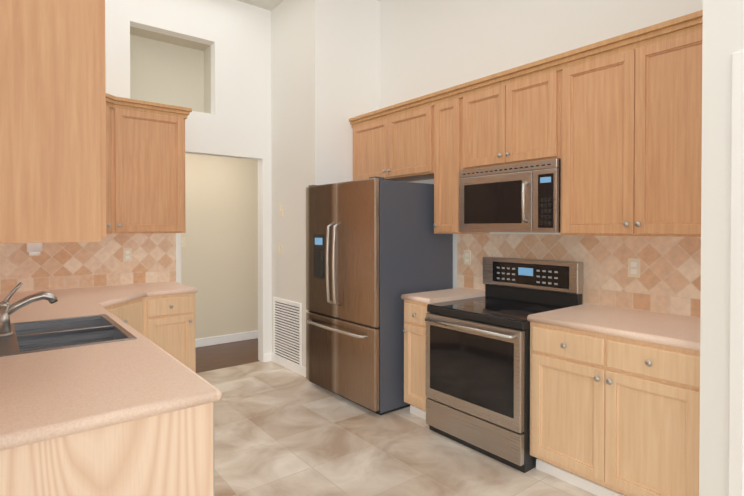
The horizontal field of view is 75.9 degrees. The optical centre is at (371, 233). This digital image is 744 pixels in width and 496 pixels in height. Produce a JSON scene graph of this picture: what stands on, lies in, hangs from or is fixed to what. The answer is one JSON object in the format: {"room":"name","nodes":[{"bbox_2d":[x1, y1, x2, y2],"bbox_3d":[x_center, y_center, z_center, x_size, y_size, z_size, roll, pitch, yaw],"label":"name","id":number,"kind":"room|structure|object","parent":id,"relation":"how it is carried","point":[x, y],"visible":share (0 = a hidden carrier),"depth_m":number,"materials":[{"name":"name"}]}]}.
{"room":"kitchen","nodes":[
{"label":"kitchen","id":0,"kind":"room"},
{"bbox_2d":[181,111,257,338],"bbox_3d":[-1.906,0.078,5.245,4.100,2.560,1.070,0,1,-38],"label":"wall","id":1,"kind":"structure","parent":0,"point":[219,261],"depth_m":5.83,"materials":[{"name":"beige paint"}]},
{"bbox_2d":[181,237,184,246],"bbox_3d":[-2.199,0.105,5.534,0.070,0.115,0.013,0,1,-38],"label":"light switch","id":2,"kind":"object","parent":1,"relation":"attached to","point":[182,241],"visible":0.69,"depth_m":5.54,"materials":[{"name":"beige plastic"}]},
{"bbox_2d":[195,330,257,347],"bbox_3d":[-2.160,1.304,5.578,3.800,0.099,0.012,0,1,-38],"label":"baseboard","id":3,"kind":"structure","parent":1,"relation":"attached to","point":[202,342],"depth_m":5.86,"materials":[{"name":"white wood"}]},
{"bbox_2d":[195,338,258,372],"bbox_3d":[-1.943,1.398,5.306,4.100,0.079,1.310,0,1,-38],"label":"floor","id":4,"kind":"structure","parent":0,"point":[219,356],"depth_m":5.30,"materials":[{"name":"brown wood"}]},
{"bbox_2d":[237,0,379,10],"bbox_3d":[-0.419,-2.357,0.930,7.100,0.100,10.000,0,1,-38],"label":"ceiling","id":5,"kind":"structure","parent":0,"point":[270,5],"depth_m":4.88,"materials":[{"name":"white paint"}]},
{"bbox_2d":[196,361,595,495],"bbox_3d":[-0.169,1.450,0.332,6.700,0.080,8.690,0,1,-38],"label":"floor","id":6,"kind":"structure","parent":0,"point":[279,430],"depth_m":3.02,"materials":[{"name":"beige tile"}]},
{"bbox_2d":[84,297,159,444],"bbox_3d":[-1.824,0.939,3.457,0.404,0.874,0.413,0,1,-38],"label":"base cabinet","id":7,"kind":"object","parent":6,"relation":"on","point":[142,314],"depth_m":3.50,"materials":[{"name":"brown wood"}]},
{"bbox_2d":[0,282,221,450],"bbox_3d":[-1.397,0.489,2.774,1.418,0.038,3.198,0,1,-38],"label":"countertop","id":8,"kind":"structure","parent":7,"relation":"on","point":[50,394],"depth_m":1.56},
{"bbox_2d":[0,282,57,336],"bbox_3d":[-1.658,0.349,2.294,0.238,0.243,0.175,0,1,-38],"label":"faucet","id":9,"kind":"object","parent":8,"relation":"on","point":[7,309],"visible":1,"depth_m":2.20,"materials":[{"name":"silver metal"}]},
{"bbox_2d":[0,314,136,356],"bbox_3d":[-1.497,0.564,2.294,0.512,0.186,0.770,0,1,-38],"label":"sink","id":10,"kind":"object","parent":8,"relation":"in","point":[42,335],"visible":0.38,"depth_m":2.34,"materials":[{"name":"silver metal"}]},
{"bbox_2d":[306,176,452,414],"bbox_3d":[0.014,0.471,4.152,0.924,1.796,1.001,0,1,-38],"label":"fridge","id":11,"kind":"object","parent":6,"relation":"on","point":[376,247],"visible":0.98,"depth_m":3.75,"materials":[{"name":"grey metal"}]},
{"bbox_2d":[403,300,428,419],"bbox_3d":[0.568,0.937,3.679,0.696,0.874,0.296,0,1,-38],"label":"base cabinet","id":12,"kind":"object","parent":6,"relation":"on","point":[414,331],"visible":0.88,"depth_m":3.50,"materials":[{"name":"brown wood"}]},
{"bbox_2d":[401,288,484,303],"bbox_3d":[0.575,0.480,3.682,0.676,0.038,0.301,0,1,-38],"label":"countertop","id":13,"kind":"structure","parent":12,"relation":"on","point":[437,296],"depth_m":3.59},
{"bbox_2d":[424,257,582,472],"bbox_3d":[0.860,0.783,3.219,0.752,1.190,0.774,0,1,-38],"label":"range","id":14,"kind":"object","parent":6,"relation":"on","point":[478,373],"visible":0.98,"depth_m":3.06,"materials":[{"name":"silver metal"}]},
{"bbox_2d":[530,322,699,495],"bbox_3d":[1.421,0.948,2.603,0.696,0.874,0.878,0,1,-38],"label":"base cabinet","id":15,"kind":"object","parent":6,"relation":"on","point":[613,416],"visible":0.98,"depth_m":2.37,"materials":[{"name":"brown wood"}]},
{"bbox_2d":[527,304,699,350],"bbox_3d":[1.428,0.491,2.605,0.676,0.038,0.879,0,1,-38],"label":"countertop","id":16,"kind":"structure","parent":15,"relation":"on","point":[679,331],"depth_m":2.52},
{"bbox_2d":[105,0,743,495],"bbox_3d":[-0.346,-0.446,0.382,6.510,3.710,8.920,0,1,-38],"label":"wall","id":17,"kind":"structure","parent":0,"point":[285,90],"depth_m":4.49,"materials":[{"name":"white paint"}]},
{"bbox_2d":[0,0,115,242],"bbox_3d":[-1.204,-0.489,1.674,0.368,1.029,0.721,0,1,-38],"label":"upper cabinet","id":18,"kind":"object","parent":17,"relation":"attached to","point":[85,156],"depth_m":1.42,"materials":[{"name":"brown wood"}]},
{"bbox_2d":[26,243,42,255],"bbox_3d":[-2.557,0.088,3.635,0.120,0.164,0.105,0,1,-38],"label":"dispenser","id":19,"kind":"object","parent":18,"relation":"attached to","point":[34,249],"visible":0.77,"depth_m":3.60,"materials":[{"name":"white plastic"}]},
{"bbox_2d":[0,233,175,292],"bbox_3d":[-2.377,0.229,4.031,1.389,0.454,0.008,0,1,-38],"label":"backsplash","id":20,"kind":"structure","parent":17,"relation":"attached to","point":[61,265],"depth_m":4.01,"materials":[{"name":"tile"}]},
{"bbox_2d":[123,248,131,260],"bbox_3d":[-2.149,0.189,4.201,0.070,0.115,0.006,0,1,-38],"label":"electrical outlet","id":21,"kind":"object","parent":20,"relation":"attached to","point":[127,254],"visible":1,"depth_m":4.20,"materials":[{"name":"beige plastic"}]},
{"bbox_2d":[112,95,127,233],"bbox_3d":[-2.142,-0.508,3.498,0.494,1.029,0.435,0,1,-38],"label":"upper cabinet","id":22,"kind":"object","parent":17,"relation":"attached to","point":[119,165],"depth_m":3.82,"materials":[{"name":"brown wood"}]},
{"bbox_2d":[124,104,187,232],"bbox_3d":[-1.956,-0.515,4.119,0.570,1.029,0.378,0,1,-38],"label":"upper cabinet","id":23,"kind":"object","parent":17,"relation":"attached to","point":[154,138],"depth_m":4.00,"materials":[{"name":"brown wood"}]},
{"bbox_2d":[278,243,281,254],"bbox_3d":[-0.950,0.162,4.913,0.013,0.115,0.070,0,1,-38],"label":"light switch","id":24,"kind":"object","parent":17,"relation":"attached to","point":[279,248],"visible":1,"depth_m":4.90,"materials":[{"name":"beige plastic"}]},
{"bbox_2d":[280,205,282,216],"bbox_3d":[-0.931,-0.228,4.885,0.013,0.115,0.070,0,1,-38],"label":"light switch","id":25,"kind":"object","parent":17,"relation":"attached to","point":[281,210],"visible":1,"depth_m":4.88,"materials":[{"name":"beige plastic"}]},
{"bbox_2d":[273,297,301,365],"bbox_3d":[-0.859,0.988,4.809,0.011,0.630,0.570,0,1,-38],"label":"air vent","id":26,"kind":"object","parent":17,"relation":"in","point":[287,329],"visible":1,"depth_m":4.79,"materials":[{"name":"white metal"}]},
{"bbox_2d":[269,353,305,376],"bbox_3d":[-0.804,1.318,4.737,0.019,0.089,0.876,0,1,-38],"label":"baseboard","id":27,"kind":"structure","parent":17,"relation":"attached to","point":[300,370],"depth_m":4.77,"materials":[{"name":"white wood"}]},
{"bbox_2d":[350,102,428,181],"bbox_3d":[0.274,-0.764,4.312,0.348,0.565,1.088,0,1,-38],"label":"upper cabinet","id":28,"kind":"object","parent":17,"relation":"attached to","point":[393,146],"depth_m":4.16,"materials":[{"name":"brown wood"}]},
{"bbox_2d":[429,94,489,233],"bbox_3d":[0.704,-0.519,3.773,0.348,1.045,0.290,0,1,-38],"label":"upper cabinet","id":29,"kind":"object","parent":17,"relation":"attached to","point":[444,172],"depth_m":3.69,"materials":[{"name":"brown wood"}]},
{"bbox_2d":[457,62,556,169],"bbox_3d":[1.039,-0.752,3.347,0.348,0.570,0.786,0,1,-38],"label":"upper cabinet","id":30,"kind":"object","parent":17,"relation":"attached to","point":[513,119],"depth_m":3.21,"materials":[{"name":"brown wood"}]},
{"bbox_2d":[459,159,560,232],"bbox_3d":[1.010,-0.234,3.328,0.424,0.455,0.780,0,1,-38],"label":"microwave","id":31,"kind":"object","parent":30,"relation":"attached to","point":[522,197],"visible":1,"depth_m":3.17,"materials":[{"name":"silver metal"}]},
{"bbox_2d":[457,234,700,317],"bbox_3d":[1.344,0.237,3.249,0.008,0.454,1.999,0,1,-38],"label":"backsplash","id":32,"kind":"structure","parent":17,"relation":"attached to","point":[668,281],"depth_m":3.00,"materials":[{"name":"tile"}]},
{"bbox_2d":[464,250,470,264],"bbox_3d":[0.785,0.202,3.940,0.006,0.115,0.070,0,1,-38],"label":"electrical outlet","id":33,"kind":"object","parent":32,"relation":"attached to","point":[467,255],"visible":1,"depth_m":3.93,"materials":[{"name":"beige plastic"}]},
{"bbox_2d":[628,258,639,277],"bbox_3d":[1.599,0.213,2.914,0.006,0.115,0.070,0,1,-38],"label":"electrical outlet","id":34,"kind":"object","parent":32,"relation":"attached to","point":[633,267],"visible":1,"depth_m":2.91,"materials":[{"name":"beige plastic"}]},
{"bbox_2d":[557,18,702,236],"bbox_3d":[1.557,-0.508,2.696,0.348,1.045,0.878,0,1,-38],"label":"upper cabinet","id":35,"kind":"object","parent":17,"relation":"attached to","point":[614,124],"depth_m":2.59,"materials":[{"name":"brown wood"}]},
{"bbox_2d":[728,50,743,495],"bbox_3d":[1.757,0.342,1.612,0.155,2.107,0.872,0,1,-38],"label":"door frame","id":36,"kind":"structure","parent":17,"relation":"attached to","point":[736,420],"depth_m":1.88,"materials":[{"name":"white wood"}]}
]}

